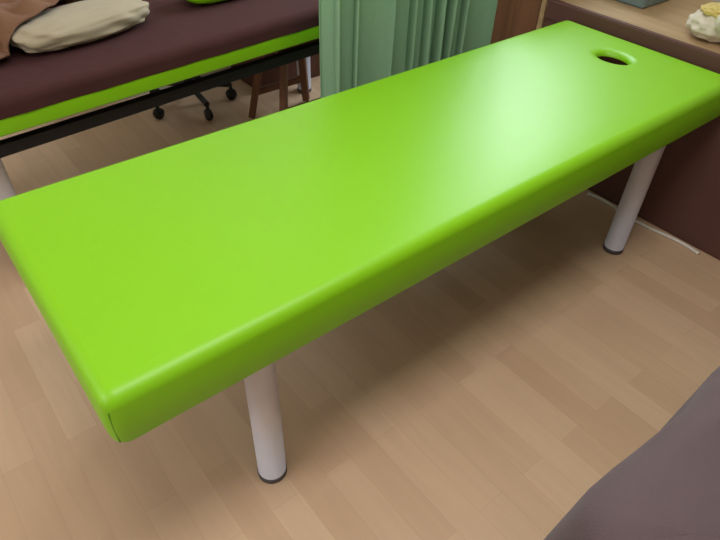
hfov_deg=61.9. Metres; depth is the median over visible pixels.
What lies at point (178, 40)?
massage table
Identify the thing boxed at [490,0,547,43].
base cabinet
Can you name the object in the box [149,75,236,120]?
stool
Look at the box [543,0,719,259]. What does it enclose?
desk
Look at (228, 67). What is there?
wall
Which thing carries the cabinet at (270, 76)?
on the floor
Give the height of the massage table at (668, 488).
0.623 m
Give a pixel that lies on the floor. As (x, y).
(485, 397)
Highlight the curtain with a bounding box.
[319,0,497,97]
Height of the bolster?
0.093 m
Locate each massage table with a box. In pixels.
[0,0,319,199]
[0,20,719,483]
[544,366,719,539]
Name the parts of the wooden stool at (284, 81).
leg, leg, seat, leg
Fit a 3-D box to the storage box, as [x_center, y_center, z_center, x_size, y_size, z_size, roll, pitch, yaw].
[1.021,-1.044,2.181,0.200,0.108,0.180,-27,49,-29]
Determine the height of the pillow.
0.080 m
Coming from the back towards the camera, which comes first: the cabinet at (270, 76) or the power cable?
the cabinet at (270, 76)
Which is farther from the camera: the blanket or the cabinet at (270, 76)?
the cabinet at (270, 76)
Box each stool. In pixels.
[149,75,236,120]
[248,38,320,118]
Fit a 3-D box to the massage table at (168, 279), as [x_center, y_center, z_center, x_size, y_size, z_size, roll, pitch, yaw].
[0.173,-0.125,1.682,1.909,0.600,0.634,-27,49,-29]
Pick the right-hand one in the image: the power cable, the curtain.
the power cable
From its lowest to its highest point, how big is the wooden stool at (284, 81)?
0.386 m
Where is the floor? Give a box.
[0,75,719,539]
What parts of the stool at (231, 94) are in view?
arm, arm, arm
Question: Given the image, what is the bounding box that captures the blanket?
[0,0,83,59]
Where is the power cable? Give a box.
[587,192,699,254]
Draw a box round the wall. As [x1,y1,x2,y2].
[102,66,230,105]
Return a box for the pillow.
[9,0,149,52]
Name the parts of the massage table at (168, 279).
leg, leg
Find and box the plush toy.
[686,2,719,42]
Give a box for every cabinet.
[231,52,319,86]
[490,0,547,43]
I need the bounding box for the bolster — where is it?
[186,0,224,3]
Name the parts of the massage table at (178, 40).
leg, leg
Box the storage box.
[616,0,666,8]
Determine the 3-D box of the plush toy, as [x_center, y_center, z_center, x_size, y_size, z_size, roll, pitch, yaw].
[1.141,-0.790,1.870,0.174,0.145,0.216,-27,49,-29]

